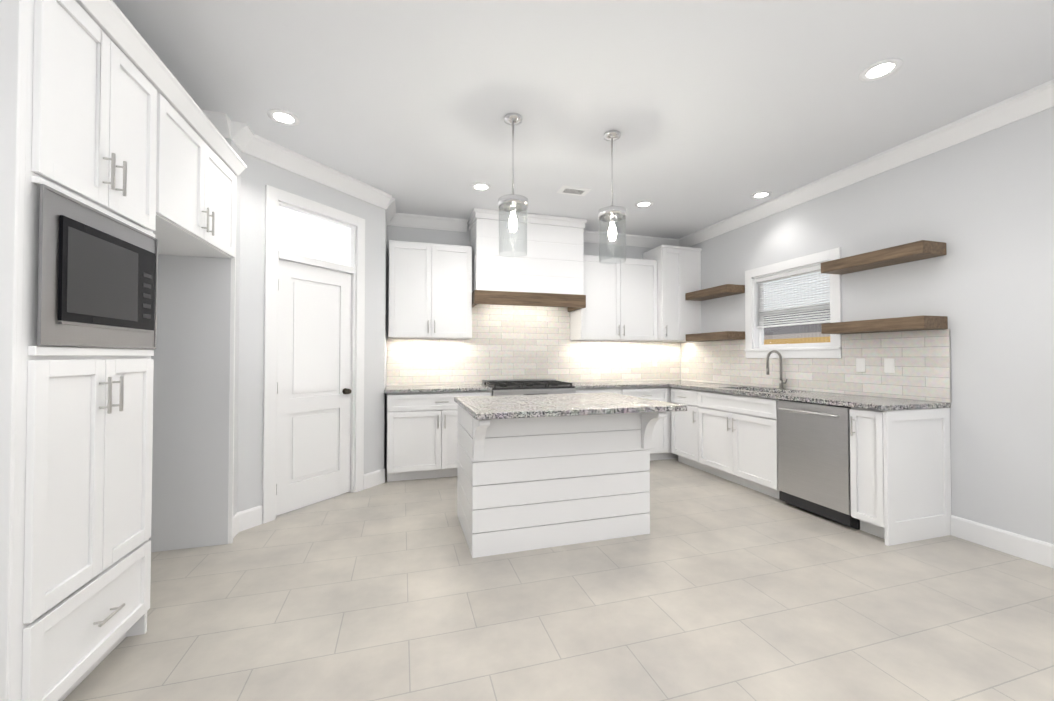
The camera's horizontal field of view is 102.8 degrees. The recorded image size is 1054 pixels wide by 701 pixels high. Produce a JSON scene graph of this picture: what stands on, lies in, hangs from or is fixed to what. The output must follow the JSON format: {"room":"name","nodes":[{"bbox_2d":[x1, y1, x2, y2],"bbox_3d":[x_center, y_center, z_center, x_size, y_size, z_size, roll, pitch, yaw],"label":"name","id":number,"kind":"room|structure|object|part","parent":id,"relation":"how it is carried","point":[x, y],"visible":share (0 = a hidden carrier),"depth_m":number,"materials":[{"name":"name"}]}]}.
{"room":"kitchen","nodes":[
{"label":"kitchen","id":0,"kind":"room"},
{"bbox_2d":[224,138,240,515],"bbox_3d":[-2.370,-0.139,2.889,0.620,2.900,0.190,0,-1,-17],"label":"wall","id":1,"kind":"structure","parent":0,"point":[232,144],"depth_m":3.03,"materials":[{"name":"paint"}]},
{"bbox_2d":[202,110,225,137],"bbox_3d":[-2.282,-1.529,2.789,0.480,0.125,0.095,0,-1,-17],"label":"crown molding","id":2,"kind":"structure","parent":1,"relation":"attached to","point":[218,119],"depth_m":2.83,"materials":[{"name":"white"}]},
{"bbox_2d":[237,152,384,511],"bbox_3d":[-1.826,-0.127,3.700,0.120,2.900,1.372,0,-1,28],"label":"wall","id":3,"kind":"structure","parent":0,"point":[257,175],"depth_m":3.21,"materials":[{"name":"paint"}]},
{"bbox_2d":[233,508,250,537],"bbox_3d":[-2.075,1.243,3.031,0.040,0.140,0.285,0,-1,-17],"label":"baseboard","id":4,"kind":"structure","parent":3,"relation":"attached to","point":[242,519],"depth_m":3.06,"materials":[{"name":"white wood"}]},
{"bbox_2d":[226,114,397,225],"bbox_3d":[-1.765,-1.512,3.834,1.065,0.125,1.804,0,-1,-17],"label":"crown molding","id":5,"kind":"structure","parent":3,"relation":"attached to","point":[240,133],"depth_m":3.48,"materials":[{"name":"white wood"}]},
{"bbox_2d":[262,185,364,523],"bbox_3d":[-1.839,0.028,3.653,0.140,2.593,0.930,0,-1,28],"label":"door frame","id":6,"kind":"structure","parent":3,"relation":"attached to","point":[274,254],"depth_m":3.42,"materials":[{"name":"white wood"}]},
{"bbox_2d":[276,260,351,515],"bbox_3d":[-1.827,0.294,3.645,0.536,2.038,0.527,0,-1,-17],"label":"pantry door","id":7,"kind":"structure","parent":3,"relation":"in","point":[314,391],"depth_m":3.61,"materials":[{"name":"white wood"}]},
{"bbox_2d":[279,206,350,265],"bbox_3d":[-1.839,-0.972,3.668,0.010,0.366,0.706,0,-1,28],"label":"window","id":8,"kind":"structure","parent":3,"relation":"in","point":[307,235],"depth_m":3.64,"materials":[{"name":"white glass"}]},
{"bbox_2d":[384,211,386,470],"bbox_3d":[-1.582,-0.114,4.521,0.120,2.900,0.550,0,-1,-17],"label":"wall","id":9,"kind":"structure","parent":0,"point":[385,341],"depth_m":4.51,"materials":[{"name":"paint"}]},
{"bbox_2d":[386,222,680,467],"bbox_3d":[0.206,-0.100,5.402,4.050,2.900,0.120,0,-1,-17],"label":"wall","id":10,"kind":"structure","parent":0,"point":[411,234],"depth_m":5.00,"materials":[{"name":"paint"}]},
{"bbox_2d":[388,240,471,338],"bbox_3d":[-1.089,-0.660,4.759,0.896,1.040,0.385,0,-1,-17],"label":"upper cabinet","id":11,"kind":"object","parent":10,"relation":"attached to","point":[430,290],"visible":1,"depth_m":4.61,"materials":[{"name":"white wood"}]},
{"bbox_2d":[398,213,467,231],"bbox_3d":[-1.110,-1.495,4.921,0.820,0.125,0.095,0,-1,-17],"label":"crown molding","id":12,"kind":"structure","parent":10,"relation":"attached to","point":[404,220],"depth_m":4.91,"materials":[{"name":"white wood"}]},
{"bbox_2d":[468,208,586,311],"bbox_3d":[-0.005,-1.029,5.018,1.340,1.046,0.497,0,-1,-17],"label":"range hood","id":13,"kind":"object","parent":10,"relation":"attached to","point":[547,270],"visible":0.79,"depth_m":4.80,"materials":[{"name":"white wood"}]},
{"bbox_2d":[387,304,679,385],"bbox_3d":[0.275,-0.116,5.353,3.905,1.049,0.008,0,-1,-17],"label":"backsplash","id":14,"kind":"structure","parent":10,"relation":"attached to","point":[516,342],"depth_m":5.25,"materials":[{"name":"tile"}]},
{"bbox_2d":[652,358,656,365],"bbox_3d":[1.756,0.159,5.781,0.072,0.115,0.004,0,-1,-17],"label":"electrical outlet plate","id":15,"kind":"object","parent":14,"relation":"attached to","point":[654,360],"depth_m":5.78,"materials":[{"name":"white plastic"}]},
{"bbox_2d":[570,255,657,340],"bbox_3d":[1.127,-0.650,5.417,1.072,1.040,0.385,0,-1,-17],"label":"upper cabinet","id":16,"kind":"object","parent":10,"relation":"attached to","point":[621,301],"visible":0.81,"depth_m":5.27,"materials":[{"name":"white wood"}]},
{"bbox_2d":[583,230,677,247],"bbox_3d":[1.324,-1.484,5.644,1.540,0.125,0.095,0,-1,-17],"label":"crown molding","id":17,"kind":"structure","parent":10,"relation":"attached to","point":[588,236],"depth_m":5.66,"materials":[{"name":"white wood"}]},
{"bbox_2d":[63,458,1053,700],"bbox_3d":[0.622,1.327,1.397,5.760,0.080,7.990,0,-1,-17],"label":"floor","id":18,"kind":"structure","parent":0,"point":[710,587],"depth_m":2.08,"materials":[{"name":"tile"}]},
{"bbox_2d":[0,0,179,700],"bbox_3d":[-1.903,-0.007,1.493,0.719,2.597,0.765,0,-1,-17],"label":"tall cabinet","id":19,"kind":"object","parent":18,"relation":"on","point":[123,166],"depth_m":1.51,"materials":[{"name":"white wood"}]},
{"bbox_2d":[37,184,157,348],"bbox_3d":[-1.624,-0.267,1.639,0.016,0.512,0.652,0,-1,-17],"label":"microwave","id":20,"kind":"object","parent":19,"relation":"in","point":[97,269],"depth_m":1.54,"materials":[{"name":"silver metal"}]},
{"bbox_2d":[172,84,246,549],"bbox_3d":[-2.153,0.006,2.333,0.719,2.597,0.987,0,-1,-17],"label":"tall cabinet","id":21,"kind":"object","parent":18,"relation":"on","point":[208,168],"depth_m":2.80,"materials":[{"name":"white wood"}]},
{"bbox_2d":[387,391,491,481],"bbox_3d":[-0.968,0.888,4.623,1.066,0.900,0.672,0,-1,-17],"label":"base cabinet","id":22,"kind":"object","parent":18,"relation":"on","point":[422,431],"visible":0.79,"depth_m":4.30,"materials":[{"name":"white wood"}]},
{"bbox_2d":[384,384,491,393],"bbox_3d":[-0.983,0.416,4.634,1.089,0.036,0.652,0,-1,-17],"label":"countertop","id":23,"kind":"structure","parent":22,"relation":"on","point":[434,388],"depth_m":4.41,"materials":[{"name":"stone"}]},
{"bbox_2d":[482,379,575,395],"bbox_3d":[0.006,0.847,4.883,0.940,0.990,0.708,0,-1,-17],"label":"range cooker","id":24,"kind":"object","parent":18,"relation":"on","point":[524,386],"visible":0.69,"depth_m":4.68,"materials":[{"name":"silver metal"}]},
{"bbox_2d":[457,405,666,557],"bbox_3d":[0.193,0.864,3.095,1.280,0.902,0.968,0,-1,-17],"label":"kitchen island","id":25,"kind":"object","parent":18,"relation":"on","point":[527,484],"visible":0.85,"depth_m":2.83,"materials":[{"name":"white wood"}]},
{"bbox_2d":[454,393,686,419],"bbox_3d":[0.239,0.393,3.140,1.430,0.036,1.080,0,-1,-17],"label":"island countertop","id":26,"kind":"structure","parent":25,"relation":"on","point":[510,406],"depth_m":2.83,"materials":[{"name":"stone"}]},
{"bbox_2d":[575,387,670,460],"bbox_3d":[1.032,0.898,5.237,1.223,0.900,0.634,0,-1,-17],"label":"base cabinet","id":27,"kind":"object","parent":18,"relation":"on","point":[660,449],"depth_m":5.08,"materials":[{"name":"white wood"}]},
{"bbox_2d":[569,381,666,388],"bbox_3d":[1.027,0.426,5.230,1.200,0.036,0.655,0,-1,-17],"label":"countertop","id":28,"kind":"structure","parent":27,"relation":"on","point":[617,384],"depth_m":5.00,"materials":[{"name":"stone"}]},
{"bbox_2d":[671,387,677,458],"bbox_3d":[1.935,0.902,5.505,0.661,0.900,0.634,0,-1,-17],"label":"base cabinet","id":29,"kind":"object","parent":18,"relation":"on","point":[673,456],"depth_m":5.23,"materials":[{"name":"white wood"}]},
{"bbox_2d":[671,387,694,466],"bbox_3d":[2.115,0.892,4.949,0.632,0.904,0.485,0,-1,-17],"label":"base cabinet","id":30,"kind":"object","parent":18,"relation":"on","point":[682,422],"depth_m":4.88,"materials":[{"name":"white wood"}]},
{"bbox_2d":[695,390,778,498],"bbox_3d":[2.329,0.880,4.230,0.632,0.904,1.017,0,-1,-17],"label":"base cabinet","id":31,"kind":"object","parent":18,"relation":"on","point":[732,437],"depth_m":4.08,"materials":[{"name":"white wood"}]},
{"bbox_2d":[649,380,950,410],"bbox_3d":[2.269,0.412,4.359,0.684,0.036,3.032,0,-1,-17],"label":"countertop","id":32,"kind":"structure","parent":31,"relation":"on","point":[869,402],"depth_m":3.47,"materials":[{"name":"stone"}]},
{"bbox_2d":[766,350,786,388],"bbox_3d":[2.523,0.193,4.238,0.213,0.398,0.118,0,-1,-17],"label":"faucet","id":33,"kind":"object","parent":32,"relation":"on","point":[781,382],"visible":1,"depth_m":4.27,"materials":[{"name":"silver metal"}]},
{"bbox_2d":[777,399,859,529],"bbox_3d":[2.538,0.870,3.439,0.686,0.898,0.604,0,-1,-17],"label":"dishwasher","id":34,"kind":"object","parent":18,"relation":"on","point":[813,457],"visible":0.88,"depth_m":3.31,"materials":[{"name":"silver metal"}]},
{"bbox_2d":[850,407,950,545],"bbox_3d":[2.668,0.863,3.025,0.672,0.904,0.250,0,-1,-17],"label":"base cabinet","id":35,"kind":"object","parent":18,"relation":"on","point":[900,473],"visible":0.96,"depth_m":2.93,"materials":[{"name":"white wood"}]},
{"bbox_2d":[112,0,1053,238],"bbox_3d":[0.622,-1.652,1.444,5.760,0.080,7.990,0,-1,-17],"label":"ceiling","id":36,"kind":"structure","parent":0,"point":[713,111],"depth_m":2.53,"materials":[{"name":"paint"}]},
{"bbox_2d":[267,109,299,125],"bbox_3d":[-1.658,-1.587,2.868,0.189,0.006,0.189,-1,-1,34],"label":"recessed light","id":37,"kind":"object","parent":36,"relation":"in","point":[283,117],"depth_m":2.86,"materials":[{"name":"white plastic"}]},
{"bbox_2d":[471,183,490,190],"bbox_3d":[-0.440,-1.568,4.033,0.189,0.006,0.189,0,-1,-26],"label":"recessed light","id":38,"kind":"object","parent":36,"relation":"in","point":[476,186],"depth_m":4.02,"materials":[{"name":"white plastic"}]},
{"bbox_2d":[498,113,527,256],"bbox_3d":[-0.095,-1.122,2.866,0.204,0.934,0.204,0,-1,-17],"label":"pendant lamp","id":39,"kind":"object","parent":36,"relation":"hanging from","point":[512,203],"visible":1,"depth_m":2.85,"materials":[{"name":"clear glass"}]},
{"bbox_2d":[556,186,590,195],"bbox_3d":[0.459,-1.565,4.133,0.300,0.009,0.170,0,-1,-17],"label":"ceiling vent","id":40,"kind":"object","parent":36,"relation":"in","point":[569,190],"visible":1,"depth_m":4.13,"materials":[{"name":"white metal"}]},
{"bbox_2d":[598,130,626,263],"bbox_3d":[0.624,-1.119,3.079,0.204,0.934,0.204,0,-1,-17],"label":"pendant lamp","id":41,"kind":"object","parent":36,"relation":"hanging from","point":[612,214],"visible":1,"depth_m":3.06,"materials":[{"name":"clear glass"}]},
{"bbox_2d":[635,201,652,207],"bbox_3d":[1.249,-1.561,4.493,0.189,0.006,0.189,0,-1,-26],"label":"recessed light","id":42,"kind":"object","parent":36,"relation":"in","point":[642,204],"depth_m":4.49,"materials":[{"name":"white plastic"}]},
{"bbox_2d":[750,191,771,198],"bbox_3d":[2.358,-1.565,4.238,0.189,0.006,0.189,0,-1,-23],"label":"recessed light","id":43,"kind":"object","parent":36,"relation":"in","point":[763,194],"depth_m":4.23,"materials":[{"name":"white plastic"}]},
{"bbox_2d":[859,58,902,81],"bbox_3d":[2.009,-1.594,2.393,0.189,0.006,0.189,0,-1,-26],"label":"recessed light","id":44,"kind":"object","parent":36,"relation":"in","point":[881,69],"depth_m":2.39,"materials":[{"name":"white plastic"}]},
{"bbox_2d":[681,107,1053,543],"bbox_3d":[3.325,-0.150,2.224,0.120,2.900,7.990,0,-1,-17],"label":"wall","id":45,"kind":"structure","parent":0,"point":[981,206],"depth_m":2.88,"materials":[{"name":"paint"}]},
{"bbox_2d":[643,245,701,341],"bbox_3d":[1.943,-0.732,5.610,0.605,1.210,0.487,0,-1,-17],"label":"upper cabinet","id":46,"kind":"object","parent":45,"relation":"attached to","point":[678,278],"visible":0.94,"depth_m":5.41,"materials":[{"name":"white wood"}]},
{"bbox_2d":[685,284,744,300],"bbox_3d":[2.271,-0.699,5.127,0.247,0.090,0.730,0,-1,-17],"label":"floating shelf","id":47,"kind":"object","parent":45,"relation":"attached to","point":[717,292],"visible":1,"depth_m":4.97,"materials":[{"name":"brown wood"}]},
{"bbox_2d":[686,331,744,341],"bbox_3d":[2.271,-0.167,5.119,0.247,0.090,0.730,0,-1,-17],"label":"floating shelf","id":48,"kind":"object","parent":45,"relation":"attached to","point":[721,336],"visible":1,"depth_m":4.92,"materials":[{"name":"brown wood"}]},
{"bbox_2d":[745,247,841,357],"bbox_3d":[2.696,-0.417,4.284,0.154,0.993,1.080,0,-1,-17],"label":"window","id":49,"kind":"structure","parent":45,"relation":"in","point":[755,347],"depth_m":4.25,"materials":[{"name":"white wood"}]},
{"bbox_2d":[755,265,829,327],"bbox_3d":[2.689,-0.529,4.284,0.040,0.547,0.860,0,-1,-17],"label":"window blinds","id":50,"kind":"object","parent":49,"relation":"attached to","point":[791,274],"visible":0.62,"depth_m":4.25,"materials":[{"name":"white"}]},
{"bbox_3d":[2.726,-0.417,4.293,0.004,0.690,0.780,0,-1,-17],"label":"window glass pane","id":51,"kind":"part","parent":49,"relation":"part of","materials":[{"name":"clear glass"}]},
{"bbox_2d":[681,329,951,402],"bbox_3d":[2.591,0.132,4.452,0.010,0.524,3.027,0,-1,-17],"label":"backsplash","id":52,"kind":"structure","parent":45,"relation":"attached to","point":[923,365],"depth_m":3.64,"materials":[{"name":"tile"}]},
{"bbox_2d":[856,358,864,371],"bbox_3d":[2.842,0.124,3.584,0.006,0.115,0.072,0,-1,-17],"label":"electrical outlet plate","id":53,"kind":"object","parent":52,"relation":"attached to","point":[860,362],"depth_m":3.58,"materials":[{"name":"white plastic"}]},
{"bbox_2d":[884,358,894,372],"bbox_3d":[2.904,0.121,3.373,0.006,0.115,0.072,0,-1,-17],"label":"electrical outlet plate","id":54,"kind":"object","parent":52,"relation":"attached to","point":[889,365],"depth_m":3.37,"materials":[{"name":"white plastic"}]},
{"bbox_2d":[678,79,1053,246],"bbox_3d":[3.222,-1.538,2.215,0.095,0.125,7.750,0,-1,-17],"label":"crown molding","id":55,"kind":"structure","parent":45,"relation":"attached to","point":[1017,107],"depth_m":3.25,"materials":[{"name":"white wood"}]},
{"bbox_2d":[821,240,946,274],"bbox_3d":[2.797,-0.727,3.357,0.247,0.090,0.756,0,-1,-17],"label":"floating shelf","id":56,"kind":"object","parent":45,"relation":"attached to","point":[911,252],"visible":1,"depth_m":3.22,"materials":[{"name":"brown wood"}]},
{"bbox_2d":[821,315,947,333],"bbox_3d":[2.797,-0.195,3.348,0.247,0.090,0.756,0,-1,-17],"label":"floating shelf","id":57,"kind":"object","parent":45,"relation":"attached to","point":[915,323],"visible":1,"depth_m":3.19,"materials":[{"name":"brown wood"}]},
{"bbox_2d":[951,515,1053,568],"bbox_3d":[3.687,1.207,0.745,0.016,0.140,4.690,0,-1,-17],"label":"baseboard","id":58,"kind":"structure","parent":45,"relation":"attached to","point":[1025,547],"depth_m":2.72,"materials":[{"name":"white wood"}]},
{"label":"outside","id":59,"kind":"structure","parent":0,"visible":0},
{"bbox_2d":[763,272,829,344],"bbox_3d":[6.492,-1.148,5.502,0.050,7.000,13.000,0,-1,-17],"label":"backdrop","id":60,"kind":"structure","parent":59,"point":[801,334],"depth_m":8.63,"materials":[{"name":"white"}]}
]}

